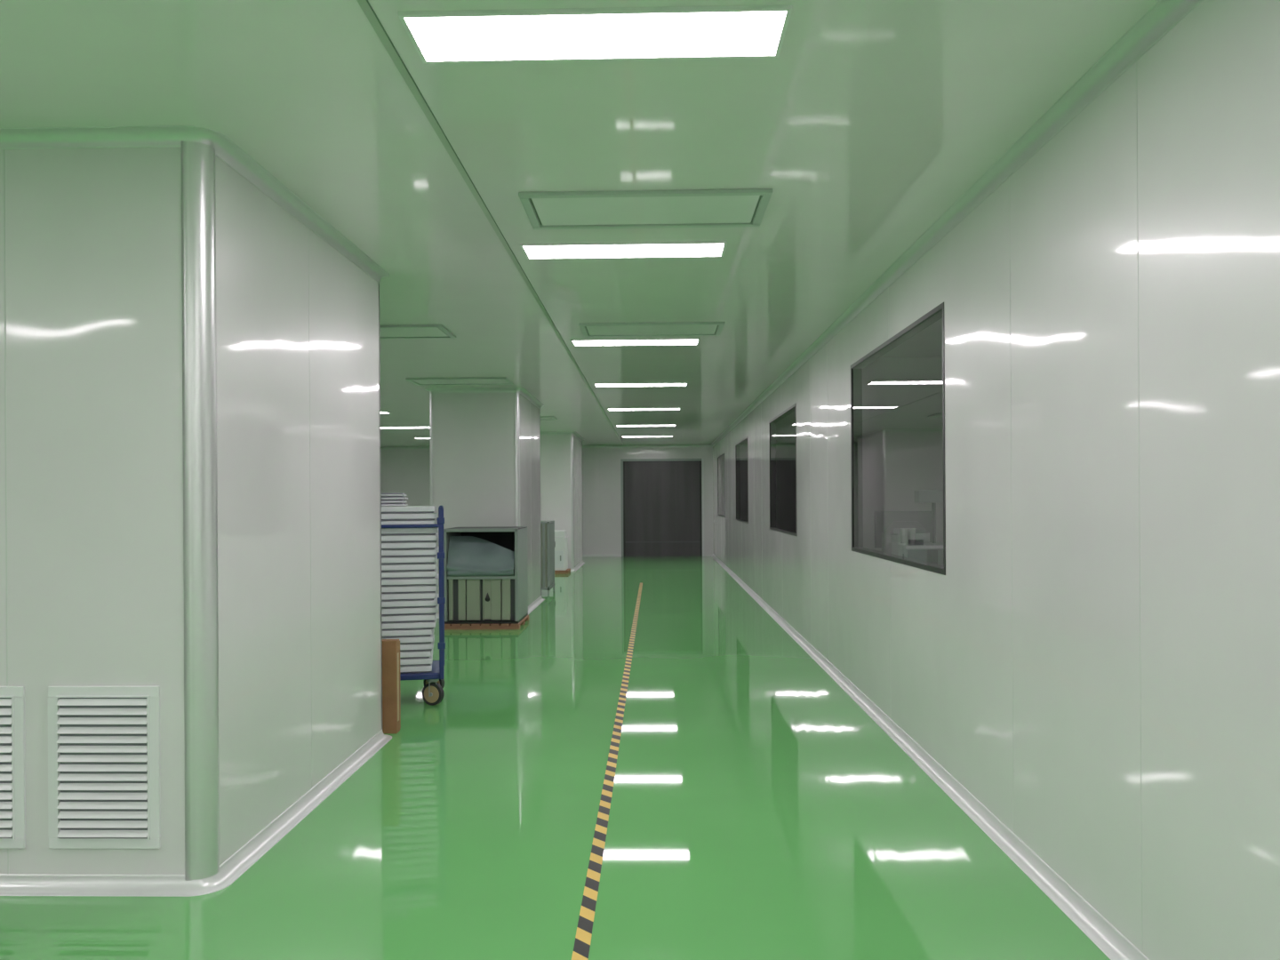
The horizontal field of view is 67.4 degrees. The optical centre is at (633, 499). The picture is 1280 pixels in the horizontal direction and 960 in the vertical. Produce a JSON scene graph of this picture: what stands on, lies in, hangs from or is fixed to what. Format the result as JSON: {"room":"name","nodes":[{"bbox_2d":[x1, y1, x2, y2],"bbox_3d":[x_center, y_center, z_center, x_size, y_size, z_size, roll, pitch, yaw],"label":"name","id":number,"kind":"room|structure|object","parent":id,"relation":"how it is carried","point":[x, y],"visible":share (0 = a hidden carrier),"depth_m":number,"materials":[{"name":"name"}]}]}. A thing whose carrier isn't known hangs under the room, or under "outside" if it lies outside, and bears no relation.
{"room":"clean room","nodes":[
{"label":"clean room","id":0,"kind":"room"},
{"bbox_2d":[0,146,382,874],"bbox_3d":[-5.305,0.067,5.316,7.151,3.130,2.552,0,0,1],"label":"wall partition","id":1,"kind":"structure","parent":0,"point":[92,592],"depth_m":3.98,"materials":[{"name":"metal"}]},
{"bbox_2d":[0,686,25,848],"bbox_3d":[-2.750,1.109,3.971,0.463,0.671,0.024,0,0,1],"label":"air vent","id":2,"kind":"object","parent":1,"relation":"in","point":[12,733],"visible":1,"depth_m":3.97,"materials":[{"name":"white metal"}]},
{"bbox_2d":[48,686,160,848],"bbox_3d":[-2.186,1.106,3.959,0.463,0.671,0.024,0,0,1],"label":"air vent","id":3,"kind":"object","parent":1,"relation":"in","point":[104,788],"visible":1,"depth_m":3.96,"materials":[{"name":"white metal"}]},
{"bbox_2d":[0,125,389,284],"bbox_3d":[-5.281,-1.466,5.316,7.217,0.063,2.684,0,0,1],"label":"trim","id":4,"kind":"structure","parent":1,"relation":"attached to","point":[148,136],"depth_m":3.97,"materials":[{"name":"metal"}]},
{"bbox_2d":[0,728,391,896],"bbox_3d":[-5.263,1.601,5.316,7.217,0.063,2.684,0,0,1],"label":"baseboard","id":5,"kind":"structure","parent":1,"relation":"attached to","point":[11,884],"depth_m":3.97,"materials":[{"name":"white plastic"}]},
{"bbox_2d":[180,140,219,880],"bbox_3d":[-1.793,0.046,3.988,0.137,3.070,0.042,0,0,-41],"label":"trim","id":6,"kind":"structure","parent":1,"relation":"attached to","point":[198,193],"depth_m":3.97,"materials":[{"name":"metal"}]},
{"bbox_2d":[379,334,382,720],"bbox_3d":[-1.720,0.045,6.493,0.016,3.070,0.076,0,0,-44],"label":"trim","id":7,"kind":"structure","parent":1,"relation":"attached to","point":[380,334],"depth_m":6.47,"materials":[{"name":"metal"}]},
{"bbox_2d":[413,437,429,439],"bbox_3d":[-4.682,-1.495,23.312,1.230,0.012,0.330,0,0,1],"label":"ceiling light","id":8,"kind":"object","parent":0,"point":[413,437],"depth_m":23.16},
{"bbox_2d":[424,387,544,618],"bbox_3d":[-2.140,0.048,14.327,1.364,3.130,2.584,0,0,1],"label":"pillar","id":9,"kind":"structure","parent":0,"point":[484,443],"depth_m":13.11,"materials":[{"name":"metal"}]},
{"bbox_2d":[380,447,713,556],"bbox_3d":[-3.070,0.054,27.126,10.630,3.130,0.102,0,0,1],"label":"wall","id":10,"kind":"structure","parent":0,"point":[407,471],"depth_m":27.03,"materials":[{"name":"metal"}]},
{"bbox_2d":[380,444,712,448],"bbox_3d":[-3.081,-1.480,27.043,10.630,0.063,0.067,0,0,1],"label":"trim","id":11,"kind":"structure","parent":10,"relation":"attached to","point":[652,445],"depth_m":26.99,"materials":[{"name":"metal"}]},
{"bbox_2d":[583,554,621,556],"bbox_3d":[-4.357,1.595,27.073,8.040,0.063,0.067,0,0,1],"label":"baseboard","id":12,"kind":"structure","parent":10,"relation":"attached to","point":[583,555],"depth_m":27.01,"materials":[{"name":"white plastic"}]},
{"bbox_2d":[620,458,703,556],"bbox_3d":[0.819,0.225,26.973,2.330,2.740,0.030,0,0,1],"label":"trim","id":13,"kind":"structure","parent":10,"relation":"attached to","point":[621,460],"depth_m":26.96,"materials":[{"name":"grey metal"}]},
{"bbox_2d":[623,460,702,556],"bbox_3d":[0.820,0.255,27.028,2.210,2.680,0.080,0,0,1],"label":"door","id":14,"kind":"structure","parent":10,"relation":"in","point":[662,503],"depth_m":27.01,"materials":[{"name":"grey metal"}]},
{"bbox_2d":[0,556,1110,959],"bbox_3d":[-3.382,1.671,10.730,10.730,0.100,33.300,0,0,1],"label":"floor","id":15,"kind":"structure","parent":0,"point":[758,812],"depth_m":4.57,"materials":[{"name":"green paint"}]},
{"bbox_2d":[382,639,400,733],"bbox_3d":[-1.886,1.292,6.679,0.521,0.640,0.151,0,0,1],"label":"cardboard box","id":16,"kind":"object","parent":15,"relation":"on","point":[391,692],"visible":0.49,"depth_m":6.60,"materials":[{"name":"brown cardboard"}]},
{"bbox_2d":[381,504,445,705],"bbox_3d":[-2.035,0.831,7.667,1.046,1.561,0.660,0,0,-11],"label":"trolley","id":17,"kind":"object","parent":15,"relation":"on","point":[432,693],"visible":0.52,"depth_m":7.44,"materials":[{"name":"blue metal"}]},
{"bbox_2d":[381,492,438,673],"bbox_3d":[-2.043,0.650,7.665,0.951,1.402,0.562,0,0,-11],"label":"trays","id":18,"kind":"object","parent":17,"relation":"on","point":[409,556],"visible":0.38,"depth_m":7.45,"materials":[{"name":"white plastic"}]},
{"bbox_2d":[443,526,529,629],"bbox_3d":[-1.884,0.987,12.367,0.960,1.250,0.979,0,0,1],"label":"cabinet","id":19,"kind":"object","parent":15,"relation":"on","point":[486,567],"visible":0.98,"depth_m":11.96,"materials":[{"name":"grey metal"}]},
{"bbox_2d":[540,520,554,596],"bbox_3d":[-1.691,0.990,16.443,0.600,1.240,0.900,0,0,1],"label":"metal rack","id":20,"kind":"object","parent":15,"relation":"on","point":[547,527],"visible":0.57,"depth_m":16.02,"materials":[{"name":"silver metal"}]},
{"bbox_2d":[554,529,570,574],"bbox_3d":[-1.760,1.146,21.090,0.710,0.930,0.610,0,0,1],"label":"base cabinet","id":21,"kind":"object","parent":15,"relation":"on","point":[561,540],"visible":0.45,"depth_m":20.81,"materials":[{"name":"white metal"}]},
{"bbox_2d":[571,582,642,959],"bbox_3d":[-0.041,1.600,9.754,0.058,0.001,17.500,0,0,1],"label":"tape","id":22,"kind":"object","parent":15,"relation":"on","point":[582,941],"visible":1,"depth_m":4.64,"materials":[{"name":"plastic"}]},
{"bbox_2d":[540,432,584,571],"bbox_3d":[-2.202,0.048,23.056,1.884,3.130,2.934,0,0,1],"label":"pillar","id":23,"kind":"structure","parent":0,"point":[561,452],"depth_m":21.65,"materials":[{"name":"metal"}]},
{"bbox_2d":[0,0,1159,447],"bbox_3d":[-3.402,-1.559,10.730,10.730,0.100,33.300,0,0,1],"label":"ceiling","id":24,"kind":"structure","parent":0,"point":[871,119],"depth_m":4.09,"materials":[{"name":"metal"}]},
{"bbox_2d":[380,426,429,428],"bbox_3d":[-4.759,-1.495,19.913,1.230,0.012,0.330,0,0,1],"label":"ceiling light","id":25,"kind":"object","parent":24,"relation":"in","point":[380,427],"depth_m":19.89,"materials":[{"name":"white plastic"}]},
{"bbox_2d":[379,324,455,339],"bbox_3d":[-2.284,-1.506,8.654,1.260,0.020,0.600,0,0,1],"label":"ceiling vent","id":26,"kind":"object","parent":24,"relation":"in","point":[424,331],"visible":0.53,"depth_m":8.63,"materials":[{"name":"white metal"}]},
{"bbox_2d":[405,377,513,385],"bbox_3d":[-2.202,-1.507,12.253,1.260,0.020,0.600,0,0,1],"label":"ceiling vent","id":27,"kind":"object","parent":24,"relation":"in","point":[420,381],"visible":1,"depth_m":12.23,"materials":[{"name":"white metal"}]},
{"bbox_2d":[356,0,623,445],"bbox_3d":[-0.655,-1.524,10.517,0.032,0.004,33.000,0,0,1],"label":"trim","id":28,"kind":"structure","parent":24,"relation":"attached to","point":[367,9],"depth_m":4.11,"materials":[{"name":"white metal"}]},
{"bbox_2d":[540,416,557,420],"bbox_3d":[-2.075,-1.507,17.852,1.260,0.020,0.600,0,0,1],"label":"ceiling vent","id":29,"kind":"object","parent":24,"relation":"in","point":[542,418],"visible":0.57,"depth_m":17.80,"materials":[{"name":"white metal"}]},
{"bbox_2d":[398,4,792,63],"bbox_3d":[-0.118,-1.523,3.153,1.230,0.012,0.330,0,0,1],"label":"ceiling light","id":30,"kind":"object","parent":24,"relation":"in","point":[737,31],"depth_m":3.13,"materials":[{"name":"white plastic"}]},
{"bbox_2d":[520,240,727,259],"bbox_3d":[-0.056,-1.524,5.873,1.230,0.012,0.330,0,0,1],"label":"ceiling light","id":31,"kind":"object","parent":24,"relation":"in","point":[700,249],"depth_m":5.85,"materials":[{"name":"white plastic"}]},
{"bbox_2d":[570,337,699,345],"bbox_3d":[0.022,-1.524,9.302,1.230,0.012,0.330,0,0,1],"label":"ceiling light","id":32,"kind":"object","parent":24,"relation":"in","point":[693,340],"depth_m":9.27,"materials":[{"name":"white plastic"}]},
{"bbox_2d":[593,382,687,386],"bbox_3d":[0.100,-1.525,12.751,1.230,0.012,0.330,0,0,1],"label":"ceiling light","id":33,"kind":"object","parent":24,"relation":"in","point":[658,384],"depth_m":12.71,"materials":[{"name":"white plastic"}]},
{"bbox_2d":[607,408,680,410],"bbox_3d":[0.178,-1.525,16.200,1.230,0.012,0.330,0,0,1],"label":"ceiling light","id":34,"kind":"object","parent":24,"relation":"in","point":[609,409],"depth_m":16.19,"materials":[{"name":"white plastic"}]},
{"bbox_2d":[518,188,772,229],"bbox_3d":[0.065,-1.520,5.050,1.260,0.020,0.600,0,0,1],"label":"ceiling vent","id":35,"kind":"object","parent":24,"relation":"in","point":[700,208],"visible":1,"depth_m":5.01,"materials":[{"name":"white metal"}]},
{"bbox_2d":[616,424,675,426],"bbox_3d":[0.260,-1.526,19.799,1.230,0.012,0.330,0,0,1],"label":"ceiling light","id":36,"kind":"object","parent":24,"relation":"in","point":[675,424],"depth_m":19.74,"materials":[{"name":"white plastic"}]},
{"bbox_2d":[621,435,672,437],"bbox_3d":[0.337,-1.526,23.198,1.230,0.012,0.330,0,0,1],"label":"ceiling light","id":37,"kind":"object","parent":24,"relation":"in","point":[621,436],"depth_m":23.05,"materials":[{"name":"white plastic"}]},
{"bbox_2d":[578,321,724,336],"bbox_3d":[0.166,-1.521,8.598,1.260,0.020,0.600,0,0,1],"label":"ceiling vent","id":38,"kind":"object","parent":24,"relation":"in","point":[683,328],"visible":1,"depth_m":8.56,"materials":[{"name":"white metal"}]},
{"bbox_2d":[788,443,796,531],"bbox_3d":[3.942,0.011,10.413,3.990,3.130,33.200,0,0,1],"label":"wall","id":39,"kind":"structure","parent":0,"point":[792,517],"depth_m":26.91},
{"bbox_2d":[788,318,942,444],"bbox_3d":[3.893,-1.604,10.414,3.870,0.100,33.000,0,0,1],"label":"ceiling","id":40,"kind":"structure","parent":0,"point":[928,342],"depth_m":9.81,"materials":[{"name":"white paint"}]},
{"bbox_2d":[862,356,943,551],"bbox_3d":[3.894,0.011,10.464,3.890,3.130,0.100,0,0,1],"label":"divider","id":41,"kind":"object","parent":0,"point":[902,430],"depth_m":10.44,"materials":[{"name":"clear glass"}]},
{"bbox_2d":[712,0,1279,959],"bbox_3d":[1.907,0.023,10.459,0.081,3.130,33.000,0,0,1],"label":"wall","id":42,"kind":"structure","parent":0,"point":[1094,659],"depth_m":3.48,"materials":[{"name":"metal"}]},
{"bbox_2d":[717,452,725,517],"bbox_3d":[2.206,-0.346,23.706,0.088,1.535,2.500,0,0,1],"label":"window","id":43,"kind":"structure","parent":42,"relation":"in","point":[721,458],"depth_m":23.71,"materials":[{"name":"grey glass"}]},
{"bbox_2d":[735,436,748,523],"bbox_3d":[2.079,-0.345,18.093,0.088,1.535,2.570,0,0,1],"label":"window","id":44,"kind":"structure","parent":42,"relation":"in","point":[741,463],"depth_m":18.04,"materials":[{"name":"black glass"}]},
{"bbox_2d":[768,402,796,535],"bbox_3d":[1.948,-0.344,12.344,0.088,1.535,2.570,0,0,1],"label":"window","id":45,"kind":"structure","parent":42,"relation":"in","point":[779,425],"depth_m":12.53,"materials":[{"name":"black glass"}]},
{"bbox_2d":[850,302,945,575],"bbox_3d":[1.820,-0.344,6.675,0.088,1.535,2.570,0,0,1],"label":"window","id":46,"kind":"structure","parent":42,"relation":"in","point":[937,313],"depth_m":7.53,"materials":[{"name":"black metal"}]},
{"bbox_2d":[711,554,1149,959],"bbox_3d":[1.844,1.557,10.461,0.067,0.063,33.000,0,0,1],"label":"baseboard","id":47,"kind":"structure","parent":42,"relation":"attached to","point":[1098,929],"depth_m":4.59,"materials":[{"name":"white plastic"}]},
{"bbox_2d":[711,0,1202,446],"bbox_3d":[1.825,-1.510,10.461,0.067,0.063,33.000,0,0,1],"label":"trim","id":48,"kind":"structure","parent":42,"relation":"attached to","point":[1165,14],"depth_m":4.10,"materials":[{"name":"metal"}]},
{"bbox_3d":[3.912,1.626,10.414,3.870,0.100,33.000,0,0,1],"label":"floor","id":49,"kind":"structure","parent":0,"visible":0},
{"bbox_3d":[2.443,1.085,8.197,0.800,1.000,1.900,0,0,1],"label":"workbench","id":50,"kind":"object","parent":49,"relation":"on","visible":0},
{"bbox_2d":[874,511,932,548],"bbox_3d":[2.503,0.345,8.845,0.560,0.480,0.200,0,0,1],"label":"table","id":51,"kind":"object","parent":50,"relation":"on","point":[883,519],"visible":0.29,"depth_m":8.82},
{"bbox_2d":[881,520,929,552],"bbox_3d":[2.340,0.386,8.239,0.400,0.400,0.420,0,0,1],"label":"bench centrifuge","id":52,"kind":"object","parent":50,"relation":"on","point":[892,533],"visible":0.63,"depth_m":8.13,"materials":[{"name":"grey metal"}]},
{"bbox_2d":[888,489,943,565],"bbox_3d":[2.304,0.256,7.582,0.460,0.660,0.535,0,0,1],"label":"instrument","id":53,"kind":"object","parent":50,"relation":"on","point":[930,552],"visible":0.48,"depth_m":7.55,"materials":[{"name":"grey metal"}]}
]}

